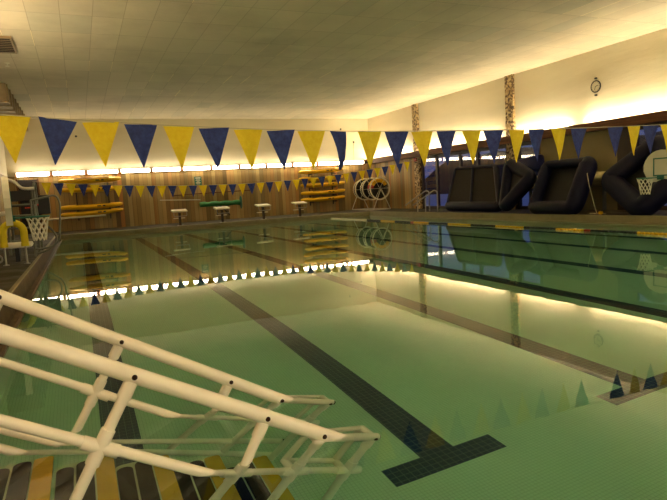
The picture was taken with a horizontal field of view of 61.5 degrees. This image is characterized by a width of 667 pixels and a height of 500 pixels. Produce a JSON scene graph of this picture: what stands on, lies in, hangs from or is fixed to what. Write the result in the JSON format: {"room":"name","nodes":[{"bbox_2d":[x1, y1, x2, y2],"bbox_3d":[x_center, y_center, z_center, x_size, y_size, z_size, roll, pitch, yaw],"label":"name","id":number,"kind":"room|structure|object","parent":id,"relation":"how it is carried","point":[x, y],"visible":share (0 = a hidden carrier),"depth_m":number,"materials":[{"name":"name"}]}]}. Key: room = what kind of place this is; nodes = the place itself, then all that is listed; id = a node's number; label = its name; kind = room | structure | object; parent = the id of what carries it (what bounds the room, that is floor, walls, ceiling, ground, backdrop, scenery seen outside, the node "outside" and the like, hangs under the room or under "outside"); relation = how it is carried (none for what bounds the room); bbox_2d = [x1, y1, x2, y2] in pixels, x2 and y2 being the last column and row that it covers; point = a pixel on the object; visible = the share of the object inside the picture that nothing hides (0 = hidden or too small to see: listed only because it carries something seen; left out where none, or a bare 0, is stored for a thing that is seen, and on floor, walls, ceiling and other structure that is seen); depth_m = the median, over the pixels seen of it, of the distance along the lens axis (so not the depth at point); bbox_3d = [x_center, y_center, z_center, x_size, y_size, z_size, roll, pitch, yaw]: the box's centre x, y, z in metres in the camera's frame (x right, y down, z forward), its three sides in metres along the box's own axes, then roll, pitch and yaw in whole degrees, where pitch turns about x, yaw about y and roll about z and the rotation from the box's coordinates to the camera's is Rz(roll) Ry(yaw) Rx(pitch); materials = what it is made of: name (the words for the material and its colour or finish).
{"room":"indoor swimming pool","nodes":[
{"label":"indoor swimming pool","id":0,"kind":"room"},
{"bbox_2d":[0,137,6,175],"bbox_3d":[-9.925,-4.171,12.680,0.200,3.180,38.800,-6,7,-24],"label":"wall","id":1,"kind":"structure","parent":0,"point":[3,170],"depth_m":29.29,"materials":[{"name":"beige paint"}]},
{"bbox_2d":[0,174,14,237],"bbox_3d":[-9.727,-0.895,13.024,0.210,3.420,38.800,-6,7,-24],"label":"panelling","id":2,"kind":"object","parent":1,"relation":"attached to","point":[2,218],"depth_m":27.18,"materials":[{"name":"brown wood"}]},
{"bbox_2d":[0,114,666,131],"bbox_3d":[4.118,-2.305,9.356,22.262,0.574,0.012,-6,6,-23],"label":"rope","id":3,"kind":"object","parent":2,"relation":"attached to","point":[0,114],"visible":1,"depth_m":7.39,"materials":[{"name":"beige fabric"}]},
{"bbox_2d":[0,116,30,162],"bbox_3d":[-3.470,-1.195,6.072,0.399,0.505,0.023,-6,7,-28],"label":"pennant","id":4,"kind":"object","parent":3,"relation":"hanging from","point":[13,129],"visible":1,"depth_m":6.08,"materials":[{"name":"yellow fabric"}]},
{"bbox_2d":[38,116,76,164],"bbox_3d":[-3.048,-1.219,6.258,0.384,0.529,0.021,-7,7,-28],"label":"pennant","id":5,"kind":"object","parent":3,"relation":"hanging from","point":[57,132],"visible":1,"depth_m":6.23,"materials":[{"name":"blue fabric"}]},
{"bbox_2d":[82,122,118,166],"bbox_3d":[-2.644,-1.212,6.438,0.399,0.506,0.021,-5,6,-18],"label":"pennant","id":6,"kind":"object","parent":3,"relation":"hanging from","point":[101,134],"visible":1,"depth_m":6.44,"materials":[{"name":"yellow fabric"}]},
{"bbox_2d":[124,124,156,167],"bbox_3d":[-2.252,-1.223,6.611,0.373,0.505,0.024,-5,6,-25],"label":"pennant","id":7,"kind":"object","parent":3,"relation":"hanging from","point":[141,136],"visible":1,"depth_m":6.60,"materials":[{"name":"blue fabric"}]},
{"bbox_2d":[163,126,193,168],"bbox_3d":[-1.851,-1.239,6.788,0.378,0.505,0.023,-7,7,-30],"label":"pennant","id":8,"kind":"object","parent":3,"relation":"hanging from","point":[179,137],"visible":1,"depth_m":6.79,"materials":[{"name":"yellow fabric"}]},
{"bbox_2d":[199,127,228,168],"bbox_3d":[-1.457,-1.258,6.961,0.380,0.505,0.023,-7,7,-23],"label":"pennant","id":9,"kind":"object","parent":3,"relation":"hanging from","point":[214,138],"visible":1,"depth_m":6.95,"materials":[{"name":"blue fabric"}]},
{"bbox_2d":[234,129,261,168],"bbox_3d":[-1.059,-1.279,7.137,0.385,0.505,0.023,-7,7,-26],"label":"pennant","id":10,"kind":"object","parent":3,"relation":"hanging from","point":[249,139],"visible":1,"depth_m":7.13,"materials":[{"name":"yellow fabric"}]},
{"bbox_2d":[267,130,294,168],"bbox_3d":[-0.671,-1.305,7.308,0.378,0.509,0.021,-5,6,-18],"label":"pennant","id":11,"kind":"object","parent":3,"relation":"hanging from","point":[281,140],"visible":1,"depth_m":7.30,"materials":[{"name":"blue fabric"}]},
{"bbox_2d":[298,131,324,168],"bbox_3d":[-0.277,-1.331,7.479,0.383,0.507,0.021,-5,6,-18],"label":"pennant","id":12,"kind":"object","parent":3,"relation":"hanging from","point":[311,140],"visible":1,"depth_m":7.48,"materials":[{"name":"yellow fabric"}]},
{"bbox_2d":[330,131,345,169],"bbox_3d":[0.094,-1.348,7.604,0.324,0.520,0.084,-9,8,-44],"label":"pennant","id":13,"kind":"object","parent":3,"relation":"hanging from","point":[339,138],"visible":1,"depth_m":7.61,"materials":[{"name":"blue fabric"}]},
{"bbox_2d":[358,132,380,167],"bbox_3d":[0.507,-1.394,7.824,0.353,0.505,0.023,-4,6,-19],"label":"pennant","id":14,"kind":"object","parent":3,"relation":"hanging from","point":[369,140],"visible":1,"depth_m":7.83,"materials":[{"name":"yellow fabric"}]},
{"bbox_2d":[385,131,407,166],"bbox_3d":[0.906,-1.431,7.998,0.373,0.505,0.023,-4,6,-18],"label":"pennant","id":15,"kind":"object","parent":3,"relation":"hanging from","point":[396,140],"visible":1,"depth_m":7.99,"materials":[{"name":"blue fabric"}]},
{"bbox_2d":[411,131,432,165],"bbox_3d":[1.310,-1.472,8.174,0.353,0.505,0.023,-7,7,-19],"label":"pennant","id":16,"kind":"object","parent":3,"relation":"hanging from","point":[422,139],"visible":1,"depth_m":8.17,"materials":[{"name":"yellow fabric"}]},
{"bbox_2d":[437,131,455,164],"bbox_3d":[1.681,-1.512,8.336,0.353,0.507,0.021,-6,7,-26],"label":"pennant","id":17,"kind":"object","parent":3,"relation":"hanging from","point":[446,138],"visible":1,"depth_m":8.33,"materials":[{"name":"blue fabric"}]},
{"bbox_2d":[462,131,479,163],"bbox_3d":[2.106,-1.556,8.520,0.363,0.508,0.021,-7,7,-28],"label":"pennant","id":18,"kind":"object","parent":3,"relation":"hanging from","point":[471,137],"visible":1,"depth_m":8.53,"materials":[{"name":"yellow fabric"}]},
{"bbox_2d":[484,130,502,162],"bbox_3d":[2.481,-1.595,8.685,0.358,0.505,0.024,-4,6,-18],"label":"pennant","id":19,"kind":"object","parent":3,"relation":"hanging from","point":[493,137],"visible":1,"depth_m":8.67,"materials":[{"name":"blue fabric"}]},
{"bbox_2d":[509,130,524,161],"bbox_3d":[2.891,-1.639,8.863,0.342,0.505,0.023,-5,6,-27],"label":"pennant","id":20,"kind":"object","parent":3,"relation":"hanging from","point":[516,136],"visible":1,"depth_m":8.87,"materials":[{"name":"yellow fabric"}]},
{"bbox_2d":[528,129,543,160],"bbox_3d":[3.269,-1.682,9.028,0.353,0.505,0.024,-8,7,-27],"label":"pennant","id":21,"kind":"object","parent":3,"relation":"hanging from","point":[535,135],"visible":1,"depth_m":9.01,"materials":[{"name":"blue fabric"}]},
{"bbox_2d":[551,129,565,159],"bbox_3d":[3.709,-1.732,9.219,0.342,0.505,0.023,-6,6,-26],"label":"pennant","id":22,"kind":"object","parent":3,"relation":"hanging from","point":[558,134],"visible":1,"depth_m":9.22,"materials":[{"name":"yellow fabric"}]},
{"bbox_2d":[571,128,586,158],"bbox_3d":[4.103,-1.781,9.391,0.358,0.509,0.021,-6,6,-22],"label":"pennant","id":23,"kind":"object","parent":3,"relation":"hanging from","point":[578,134],"visible":1,"depth_m":9.38,"materials":[{"name":"blue fabric"}]},
{"bbox_2d":[608,127,622,156],"bbox_3d":[4.891,-1.876,9.733,0.358,0.505,0.023,-4,6,-21],"label":"pennant","id":24,"kind":"object","parent":3,"relation":"hanging from","point":[614,132],"visible":1,"depth_m":9.72,"materials":[{"name":"blue fabric"}]},
{"bbox_2d":[628,126,639,154],"bbox_3d":[5.303,-1.928,9.912,0.348,0.505,0.023,-8,7,-27],"label":"pennant","id":25,"kind":"object","parent":3,"relation":"hanging from","point":[633,130],"visible":1,"depth_m":9.92,"materials":[{"name":"yellow fabric"}]},
{"bbox_2d":[643,125,658,153],"bbox_3d":[5.698,-1.980,10.083,0.358,0.506,0.021,-5,6,-16],"label":"pennant","id":26,"kind":"object","parent":3,"relation":"hanging from","point":[649,131],"visible":1,"depth_m":10.07,"materials":[{"name":"blue fabric"}]},
{"bbox_2d":[660,125,666,150],"bbox_3d":[6.094,-2.032,10.256,0.358,0.505,0.023,-8,7,-28],"label":"pennant","id":27,"kind":"object","parent":3,"relation":"hanging from","point":[663,127],"visible":1,"depth_m":10.21,"materials":[{"name":"yellow fabric"}]},
{"bbox_2d":[4,119,367,176],"bbox_3d":[-7.716,-6.626,34.949,22.700,3.180,0.200,-6,7,-24],"label":"wall","id":28,"kind":"structure","parent":0,"point":[79,153],"depth_m":33.99,"materials":[{"name":"beige paint"}]},
{"bbox_2d":[15,172,50,176],"bbox_3d":[-16.533,-4.160,30.884,1.700,0.240,0.240,-6,7,-24],"label":"strip light","id":29,"kind":"object","parent":28,"relation":"attached to","point":[26,174],"visible":1,"depth_m":30.79,"materials":[{"name":"white plastic"}]},
{"bbox_2d":[52,170,84,175],"bbox_3d":[-14.910,-4.331,31.605,1.700,0.240,0.240,-6,7,-24],"label":"strip light","id":30,"kind":"object","parent":28,"relation":"attached to","point":[54,173],"visible":1,"depth_m":31.48,"materials":[{"name":"beige plastic"}]},
{"bbox_2d":[87,169,118,174],"bbox_3d":[-13.286,-4.502,32.327,1.700,0.240,0.240,-6,7,-24],"label":"strip light","id":31,"kind":"object","parent":28,"relation":"attached to","point":[111,171],"visible":1,"depth_m":32.23,"materials":[{"name":"beige plastic"}]},
{"bbox_2d":[120,168,150,172],"bbox_3d":[-11.663,-4.674,33.049,1.700,0.240,0.240,-6,7,-24],"label":"strip light","id":32,"kind":"object","parent":28,"relation":"attached to","point":[139,170],"visible":1,"depth_m":32.97,"materials":[{"name":"beige plastic"}]},
{"bbox_2d":[152,167,180,171],"bbox_3d":[-10.039,-4.845,33.771,1.700,0.240,0.240,-6,7,-24],"label":"strip light","id":33,"kind":"object","parent":28,"relation":"attached to","point":[167,169],"visible":1,"depth_m":33.69,"materials":[{"name":"beige plastic"}]},
{"bbox_2d":[8,164,371,234],"bbox_3d":[-7.521,-3.349,35.286,22.700,3.420,0.210,-6,7,-24],"label":"panelling","id":34,"kind":"object","parent":28,"relation":"attached to","point":[146,209],"visible":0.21,"depth_m":34.65,"materials":[{"name":"brown wood"}]},
{"bbox_2d":[16,178,43,233],"bbox_3d":[-16.762,-2.412,31.008,1.110,3.030,0.088,-6,7,-24],"label":"door","id":35,"kind":"structure","parent":34,"relation":"attached to","point":[24,183],"depth_m":30.92,"materials":[{"name":"black metal"}]},
{"bbox_2d":[75,182,110,220],"bbox_3d":[-13.727,-2.896,32.043,1.760,2.320,0.620,-6,7,-24],"label":"rack","id":36,"kind":"object","parent":34,"relation":"attached to","point":[107,182],"visible":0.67,"depth_m":32.05,"materials":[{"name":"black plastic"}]},
{"bbox_2d":[49,214,105,220],"bbox_3d":[-14.343,-1.827,31.418,2.992,0.150,0.110,-6,7,-24],"label":"pole","id":37,"kind":"object","parent":36,"relation":"on","point":[102,214],"visible":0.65,"depth_m":31.40,"materials":[{"name":"beige paint"}]},
{"bbox_2d":[62,186,114,192],"bbox_3d":[-13.791,-3.445,31.933,3.300,0.312,0.560,-6,7,-24],"label":"board","id":38,"kind":"object","parent":36,"relation":"on","point":[77,189],"visible":0.48,"depth_m":31.64,"materials":[{"name":"yellow plastic"}]},
{"bbox_2d":[58,177,120,183],"bbox_3d":[-13.821,-3.942,31.881,3.300,0.312,0.560,-7,7,-24],"label":"board","id":39,"kind":"object","parent":36,"relation":"on","point":[98,179],"visible":0.98,"depth_m":31.68,"materials":[{"name":"yellow plastic"}]},
{"bbox_2d":[61,208,122,216],"bbox_3d":[-13.752,-2.144,32.052,3.302,0.361,0.560,-6,7,-24],"label":"board","id":40,"kind":"object","parent":36,"relation":"on","point":[112,210],"visible":0.92,"depth_m":31.85,"materials":[{"name":"yellow plastic"}]},
{"bbox_2d":[61,202,122,209],"bbox_3d":[-13.771,-2.488,32.016,3.300,0.312,0.560,-7,7,-24],"label":"board","id":41,"kind":"object","parent":36,"relation":"on","point":[110,204],"visible":0.98,"depth_m":31.81,"materials":[{"name":"yellow plastic"}]},
{"bbox_2d":[194,177,201,184],"bbox_3d":[-8.374,-4.263,34.688,0.440,0.540,0.030,-6,7,-24],"label":"wall sign","id":42,"kind":"object","parent":34,"relation":"attached to","point":[198,181],"visible":0.96,"depth_m":34.68,"materials":[{"name":"teal paint"}]},
{"bbox_2d":[308,172,336,205],"bbox_3d":[-0.718,-4.228,37.830,1.760,2.360,0.620,-6,7,-24],"label":"rack","id":43,"kind":"object","parent":34,"relation":"attached to","point":[331,172],"visible":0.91,"depth_m":37.84,"materials":[{"name":"black plastic"}]},
{"bbox_2d":[299,175,342,180],"bbox_3d":[-0.803,-4.815,37.708,3.250,0.312,0.560,-7,7,-24],"label":"board","id":44,"kind":"object","parent":43,"relation":"on","point":[334,177],"visible":0.54,"depth_m":37.38,"materials":[{"name":"yellow plastic"}]},
{"bbox_2d":[299,168,342,173],"bbox_3d":[-0.815,-5.306,37.664,3.252,0.360,0.560,-6,7,-24],"label":"board","id":45,"kind":"object","parent":43,"relation":"on","point":[326,170],"visible":0.94,"depth_m":37.40,"materials":[{"name":"yellow plastic"}]},
{"bbox_2d":[301,189,344,194],"bbox_3d":[-0.675,-3.889,37.837,3.250,0.312,0.560,-7,7,-24],"label":"board","id":46,"kind":"object","parent":43,"relation":"on","point":[331,191],"visible":1,"depth_m":37.60,"materials":[{"name":"yellow plastic"}]},
{"bbox_2d":[301,181,344,186],"bbox_3d":[-0.687,-4.408,37.792,3.250,0.312,0.560,-7,7,-24],"label":"board","id":47,"kind":"object","parent":43,"relation":"on","point":[334,183],"visible":0.73,"depth_m":37.62,"materials":[{"name":"yellow plastic"}]},
{"bbox_2d":[301,195,344,201],"bbox_3d":[-0.686,-3.449,37.867,3.250,0.312,0.560,-7,7,-24],"label":"board","id":48,"kind":"object","parent":43,"relation":"on","point":[325,198],"visible":0.97,"depth_m":37.63,"materials":[{"name":"yellow plastic"}]},
{"bbox_2d":[182,166,210,170],"bbox_3d":[-8.416,-5.016,34.493,1.700,0.240,0.240,-6,7,-24],"label":"strip light","id":49,"kind":"object","parent":28,"relation":"attached to","point":[195,168],"visible":0.9,"depth_m":34.40,"materials":[{"name":"beige plastic"}]},
{"bbox_2d":[211,165,238,169],"bbox_3d":[-6.792,-5.187,35.215,1.700,0.240,0.240,-6,7,-24],"label":"strip light","id":50,"kind":"object","parent":28,"relation":"attached to","point":[223,166],"visible":1,"depth_m":35.14,"materials":[{"name":"beige plastic"}]},
{"bbox_2d":[239,164,265,168],"bbox_3d":[-5.169,-5.359,35.936,1.700,0.240,0.240,-6,7,-24],"label":"strip light","id":51,"kind":"object","parent":28,"relation":"attached to","point":[254,165],"visible":0.9,"depth_m":35.86,"materials":[{"name":"beige plastic"}]},
{"bbox_2d":[266,163,291,167],"bbox_3d":[-3.545,-5.530,36.658,1.700,0.240,0.240,-6,7,-24],"label":"strip light","id":52,"kind":"object","parent":28,"relation":"attached to","point":[279,164],"visible":1,"depth_m":36.49,"materials":[{"name":"beige plastic"}]},
{"bbox_2d":[292,162,316,166],"bbox_3d":[-1.922,-5.701,37.380,1.700,0.240,0.240,-6,7,-24],"label":"strip light","id":53,"kind":"object","parent":28,"relation":"attached to","point":[308,163],"visible":0.84,"depth_m":37.18,"materials":[{"name":"beige plastic"}]},
{"bbox_2d":[294,163,315,165],"bbox_3d":[-1.895,-5.696,37.321,1.600,0.210,0.110,-6,7,-24],"label":"diffuser","id":54,"kind":"object","parent":53,"relation":"attached to","point":[295,164],"depth_m":37.20,"materials":[{"name":"beige"}]},
{"bbox_2d":[317,161,338,165],"bbox_3d":[-0.298,-5.872,38.102,1.700,0.240,0.240,-6,7,-24],"label":"strip light","id":55,"kind":"object","parent":28,"relation":"attached to","point":[336,162],"visible":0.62,"depth_m":37.93,"materials":[{"name":"beige plastic"}]},
{"bbox_2d":[318,162,338,164],"bbox_3d":[-0.271,-5.868,38.043,1.600,0.210,0.110,-6,7,-24],"label":"diffuser","id":56,"kind":"object","parent":55,"relation":"attached to","point":[319,163],"depth_m":37.96,"materials":[{"name":"beige"}]},
{"bbox_2d":[343,161,363,164],"bbox_3d":[1.325,-6.043,38.824,1.700,0.240,0.240,-6,7,-24],"label":"strip light","id":57,"kind":"object","parent":28,"relation":"attached to","point":[345,162],"visible":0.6,"depth_m":38.72,"materials":[{"name":"beige plastic"}]},
{"bbox_2d":[0,0,666,118],"bbox_3d":[0.215,-6.804,17.067,22.700,0.150,39.200,-6,7,-24],"label":"ceiling","id":58,"kind":"structure","parent":0,"point":[75,59],"depth_m":19.25,"materials":[{"name":"paint"}]},
{"bbox_2d":[0,36,17,53],"bbox_3d":[-9.900,-6.035,16.508,0.900,0.074,1.800,-6,7,-24],"label":"ceiling vent","id":59,"kind":"object","parent":58,"relation":"in","point":[7,45],"visible":1,"depth_m":16.56,"materials":[{"name":"black"}]},
{"bbox_2d":[0,83,27,130],"bbox_3d":[-15.221,-6.386,25.946,1.280,0.690,9.980,-6,7,-24],"label":"air duct","id":60,"kind":"object","parent":58,"relation":"hanging from","point":[8,104],"visible":0.55,"depth_m":22.88,"materials":[{"name":"beige metal"}]},
{"bbox_2d":[0,208,666,291],"bbox_3d":[0.592,-0.425,17.733,22.300,0.200,38.800,-6,7,-24],"label":"floor","id":61,"kind":"structure","parent":0,"point":[9,275],"depth_m":25.11,"materials":[{"name":"tile"}]},
{"bbox_2d":[0,220,30,265],"bbox_3d":[-7.906,-0.190,13.903,0.639,1.123,0.184,-6,7,-24],"label":"grab rail","id":62,"kind":"object","parent":61,"relation":"on","point":[3,228],"visible":0.91,"depth_m":13.85,"materials":[{"name":"yellow plastic"}]},
{"bbox_2d":[0,241,33,261],"bbox_3d":[-8.763,0.086,14.747,1.570,0.500,0.600,-6,7,-24],"label":"bench","id":63,"kind":"object","parent":61,"relation":"on","point":[17,245],"visible":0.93,"depth_m":14.72,"materials":[{"name":"white plastic"}]},
{"bbox_2d":[0,176,49,240],"bbox_3d":[-6.898,-0.476,11.602,1.790,2.050,1.064,-3,6,6],"label":"basketball hoop","id":64,"kind":"object","parent":61,"relation":"on","point":[8,214],"visible":1,"depth_m":11.53,"materials":[{"name":"white plastic"}]},
{"bbox_2d":[8,178,43,255],"bbox_3d":[-9.651,-1.080,17.446,0.874,2.369,1.205,-6,7,-24],"label":"stand","id":65,"kind":"object","parent":61,"relation":"on","point":[29,193],"visible":0.49,"depth_m":17.18,"materials":[{"name":"grey metal"}]},
{"bbox_2d":[21,195,50,214],"bbox_3d":[-9.737,-1.472,18.362,0.820,0.620,0.348,-6,7,-24],"label":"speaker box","id":66,"kind":"object","parent":65,"relation":"attached to","point":[43,205],"visible":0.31,"depth_m":18.28,"materials":[{"name":"black plastic"}]},
{"bbox_2d":[29,195,60,253],"bbox_3d":[-8.582,-0.771,16.853,0.824,1.761,0.060,-6,7,-24],"label":"rail","id":67,"kind":"object","parent":61,"relation":"on","point":[58,199],"visible":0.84,"depth_m":16.86,"materials":[{"name":"grey metal"}]},
{"bbox_2d":[32,222,57,256],"bbox_3d":[-8.288,-0.328,16.141,0.638,0.978,0.060,-6,7,-24],"label":"rail","id":68,"kind":"object","parent":61,"relation":"on","point":[49,227],"visible":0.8,"depth_m":16.13,"materials":[{"name":"grey metal"}]},
{"bbox_2d":[171,209,187,225],"bbox_3d":[-8.290,-1.750,30.250,0.780,0.880,0.675,-6,7,-24],"label":"starting block","id":69,"kind":"object","parent":61,"relation":"on","point":[176,210],"visible":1,"depth_m":30.14,"materials":[{"name":"silver metal"}]},
{"bbox_2d":[160,196,241,214],"bbox_3d":[-8.073,-2.628,34.547,4.961,1.214,0.480,-6,7,-24],"label":"roll","id":70,"kind":"object","parent":61,"relation":"on","point":[234,202],"visible":0.97,"depth_m":34.94,"materials":[{"name":"green plastic"}]},
{"bbox_2d":[213,206,229,222],"bbox_3d":[-6.189,-1.972,31.184,0.780,0.880,0.675,-6,7,-24],"label":"starting block","id":71,"kind":"object","parent":61,"relation":"on","point":[222,207],"visible":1,"depth_m":31.09,"materials":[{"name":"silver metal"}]},
{"bbox_2d":[254,204,270,218],"bbox_3d":[-4.024,-2.200,32.146,0.780,0.880,0.675,-6,7,-24],"label":"starting block","id":72,"kind":"object","parent":61,"relation":"on","point":[262,206],"visible":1,"depth_m":32.07,"materials":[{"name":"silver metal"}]},
{"bbox_2d":[291,201,306,216],"bbox_3d":[-1.996,-2.414,33.048,0.780,0.880,0.675,-6,7,-24],"label":"starting block","id":73,"kind":"object","parent":61,"relation":"on","point":[298,202],"visible":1,"depth_m":32.93,"materials":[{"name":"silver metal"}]},
{"bbox_2d":[0,211,666,356],"bbox_3d":[0.427,-0.319,17.721,17.630,0.392,29.900,-6,7,-24],"label":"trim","id":74,"kind":"structure","parent":61,"relation":"attached to","point":[26,286],"depth_m":22.07,"materials":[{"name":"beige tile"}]},
{"bbox_2d":[352,177,390,209],"bbox_3d":[2.416,-3.724,37.081,1.490,2.103,3.128,-6,7,-24],"label":"reel","id":75,"kind":"object","parent":61,"relation":"on","point":[375,188],"visible":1,"depth_m":36.06,"materials":[{"name":"beige paint"}]},
{"bbox_2d":[405,190,438,211],"bbox_3d":[4.645,-2.588,29.726,1.878,1.115,0.652,-1,6,19],"label":"rails","id":76,"kind":"object","parent":61,"relation":"on","point":[428,194],"visible":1,"depth_m":29.55,"materials":[{"name":"silver metal"}]},
{"bbox_2d":[445,164,500,211],"bbox_3d":[6.772,-2.968,26.741,1.369,2.212,4.659,-6,7,-24],"label":"square","id":77,"kind":"object","parent":61,"relation":"on","point":[476,188],"visible":0.86,"depth_m":26.66,"materials":[{"name":"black plastic"}]},
{"bbox_2d":[499,159,536,210],"bbox_3d":[7.727,-2.775,23.784,1.299,2.206,2.014,-6,7,-24],"label":"ring","id":78,"kind":"object","parent":61,"relation":"on","point":[518,179],"visible":0.98,"depth_m":23.59,"materials":[{"name":"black plastic"}]},
{"bbox_2d":[528,156,597,214],"bbox_3d":[8.715,-2.431,21.482,1.383,2.142,2.562,-6,7,-24],"label":"inflatable square","id":79,"kind":"object","parent":61,"relation":"on","point":[561,187],"visible":1,"depth_m":21.44,"materials":[{"name":"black plastic"}]},
{"bbox_2d":[529,171,606,210],"bbox_3d":[9.662,-2.408,23.446,0.560,1.530,4.400,-6,7,-24],"label":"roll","id":80,"kind":"object","parent":61,"relation":"on","point":[597,179],"visible":0.1,"depth_m":21.68,"materials":[{"name":"beige plastic"}]},
{"bbox_2d":[518,154,544,171],"bbox_3d":[8.853,-3.830,25.225,0.440,0.851,1.480,-6,7,-24],"label":"cushion","id":81,"kind":"object","parent":80,"relation":"on","point":[531,162],"visible":0.46,"depth_m":24.76,"materials":[{"name":"blue plastic"}]},
{"bbox_2d":[601,135,666,214],"bbox_3d":[10.366,-2.450,18.681,1.658,2.662,2.979,-4,6,-7],"label":"diamond","id":82,"kind":"object","parent":61,"relation":"on","point":[619,181],"visible":0.76,"depth_m":18.70,"materials":[{"name":"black plastic"}]},
{"bbox_2d":[636,150,666,194],"bbox_3d":[10.244,-2.073,17.203,1.154,2.050,1.833,-8,8,-38],"label":"basketball hoop","id":83,"kind":"object","parent":61,"relation":"on","point":[655,165],"visible":1,"depth_m":17.67,"materials":[{"name":"white plastic"}]},
{"bbox_2d":[411,103,422,208],"bbox_3d":[5.094,-5.628,33.921,0.220,6.250,0.550,-6,7,-24],"label":"wall pillar","id":84,"kind":"structure","parent":0,"point":[415,113],"depth_m":33.83,"materials":[{"name":"stone"}]},
{"bbox_2d":[504,74,517,208],"bbox_3d":[8.435,-5.056,26.542,0.220,6.250,0.530,-6,7,-24],"label":"wall pillar","id":85,"kind":"structure","parent":0,"point":[508,80],"depth_m":26.32,"materials":[{"name":"stone"}]},
{"bbox_2d":[368,28,666,209],"bbox_3d":[10.635,-4.632,21.953,0.210,6.600,38.800,-6,7,-24],"label":"wall","id":86,"kind":"structure","parent":0,"point":[631,73],"depth_m":23.33,"materials":[{"name":"beige paint"}]},
{"bbox_2d":[32,152,441,185],"bbox_3d":[-2.784,-3.805,26.231,20.082,1.268,0.116,-6,7,-24],"label":"rope","id":87,"kind":"object","parent":86,"relation":"attached to","point":[441,152],"visible":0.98,"depth_m":24.64,"materials":[{"name":"beige fabric"}]},
{"bbox_2d":[41,182,51,194],"bbox_3d":[-11.430,-2.436,22.368,0.378,0.500,0.023,-4,6,-18],"label":"pennant","id":88,"kind":"object","parent":87,"relation":"hanging from","point":[46,186],"visible":0.94,"depth_m":22.37,"materials":[{"name":"fabric"}]},
{"bbox_2d":[54,183,63,195],"bbox_3d":[-11.019,-2.436,22.553,0.378,0.506,0.022,-6,6,-23],"label":"pennant","id":89,"kind":"object","parent":87,"relation":"hanging from","point":[59,186],"visible":1,"depth_m":22.54,"materials":[{"name":"fabric"}]},
{"bbox_2d":[66,184,75,194],"bbox_3d":[-10.616,-2.431,22.737,0.378,0.500,0.023,-5,6,-22],"label":"pennant","id":90,"kind":"object","parent":87,"relation":"hanging from","point":[71,187],"visible":1,"depth_m":22.74,"materials":[{"name":"fabric"}]},
{"bbox_2d":[78,184,87,195],"bbox_3d":[-10.214,-2.432,22.919,0.378,0.500,0.023,-5,6,-23],"label":"pennant","id":91,"kind":"object","parent":87,"relation":"hanging from","point":[83,187],"visible":1,"depth_m":22.91,"materials":[{"name":"blue fabric"}]},
{"bbox_2d":[90,185,98,196],"bbox_3d":[-9.812,-2.436,23.101,0.378,0.500,0.023,-4,6,-18],"label":"pennant","id":92,"kind":"object","parent":87,"relation":"hanging from","point":[94,188],"visible":1,"depth_m":23.10,"materials":[{"name":"fabric"}]},
{"bbox_2d":[102,185,110,196],"bbox_3d":[-9.406,-2.442,23.284,0.378,0.500,0.023,-5,6,-22],"label":"pennant","id":93,"kind":"object","parent":87,"relation":"hanging from","point":[106,188],"visible":1,"depth_m":23.27,"materials":[{"name":"fabric"}]},
{"bbox_2d":[113,185,121,196],"bbox_3d":[-8.998,-2.452,23.468,0.378,0.500,0.023,-7,7,-26],"label":"pennant","id":94,"kind":"object","parent":87,"relation":"hanging from","point":[117,188],"visible":1,"depth_m":23.46,"materials":[{"name":"fabric"}]},
{"bbox_2d":[370,158,415,208],"bbox_3d":[3.983,-4.175,37.025,0.210,3.350,6.000,-6,7,-24],"label":"panelling","id":95,"kind":"object","parent":86,"relation":"attached to","point":[402,184],"visible":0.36,"depth_m":36.32,"materials":[{"name":"brown wood"}]},
{"bbox_2d":[421,145,506,208],"bbox_3d":[6.939,-3.686,30.428,0.140,3.300,7.570,-6,7,-24],"label":"window","id":96,"kind":"structure","parent":86,"relation":"in","point":[436,174],"depth_m":31.81,"materials":[{"name":"clear glass"}]},
{"bbox_2d":[365,110,666,163],"bbox_3d":[10.354,-4.821,21.806,0.395,0.340,38.790,-6,7,-24],"label":"trim","id":97,"kind":"structure","parent":86,"relation":"attached to","point":[659,116],"depth_m":22.63,"materials":[{"name":"brown wood"}]},
{"bbox_2d":[517,141,540,208],"bbox_3d":[9.030,-3.328,25.812,0.140,3.300,1.530,-6,7,-24],"label":"window","id":98,"kind":"structure","parent":86,"relation":"in","point":[526,149],"depth_m":26.00,"materials":[{"name":"clear glass"}]},
{"bbox_2d":[591,77,600,95],"bbox_3d":[10.276,-6.396,21.984,0.080,0.700,0.478,-6,7,-24],"label":"wall clock","id":99,"kind":"object","parent":86,"relation":"attached to","point":[596,85],"visible":1,"depth_m":21.96,"materials":[{"name":"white plastic"}]},
{"bbox_2d":[617,127,631,209],"bbox_3d":[11.100,-3.074,21.240,0.160,3.100,0.700,-6,7,-24],"label":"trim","id":100,"kind":"structure","parent":86,"relation":"attached to","point":[624,146],"depth_m":21.16,"materials":[{"name":"brown wood"}]},
{"bbox_2d":[635,121,666,209],"bbox_3d":[13.411,-2.577,16.134,0.140,3.300,10.630,-6,7,-24],"label":"window","id":101,"kind":"structure","parent":86,"relation":"in","point":[641,137],"depth_m":20.27,"materials":[{"name":"clear glass"}]},
{"bbox_3d":[0.468,0.377,17.794,17.030,1.010,29.300,-6,7,-24],"label":"floor","id":102,"kind":"structure","parent":0,"visible":0},
{"bbox_2d":[0,289,344,499],"bbox_3d":[-1.665,1.074,3.599,3.765,3.077,1.680,-6,7,-24],"label":"railing","id":103,"kind":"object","parent":102,"relation":"on","point":[101,446],"depth_m":3.35,"materials":[{"name":"white plastic"}]},
{"bbox_2d":[0,216,666,499],"bbox_3d":[0.465,0.317,17.787,17.038,1.170,29.308,-6,7,-24],"label":"pool water","id":104,"kind":"object","parent":102,"relation":"in","point":[451,362],"visible":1,"depth_m":5.32,"materials":[{"name":"green liquid"}]},
{"bbox_2d":[331,218,666,234],"bbox_3d":[5.809,-0.851,20.117,0.090,0.086,29.260,-6,7,-24],"label":"lane rope","id":105,"kind":"object","parent":104,"relation":"on","point":[548,228],"visible":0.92,"depth_m":18.48,"materials":[{"name":"yellow plastic"}]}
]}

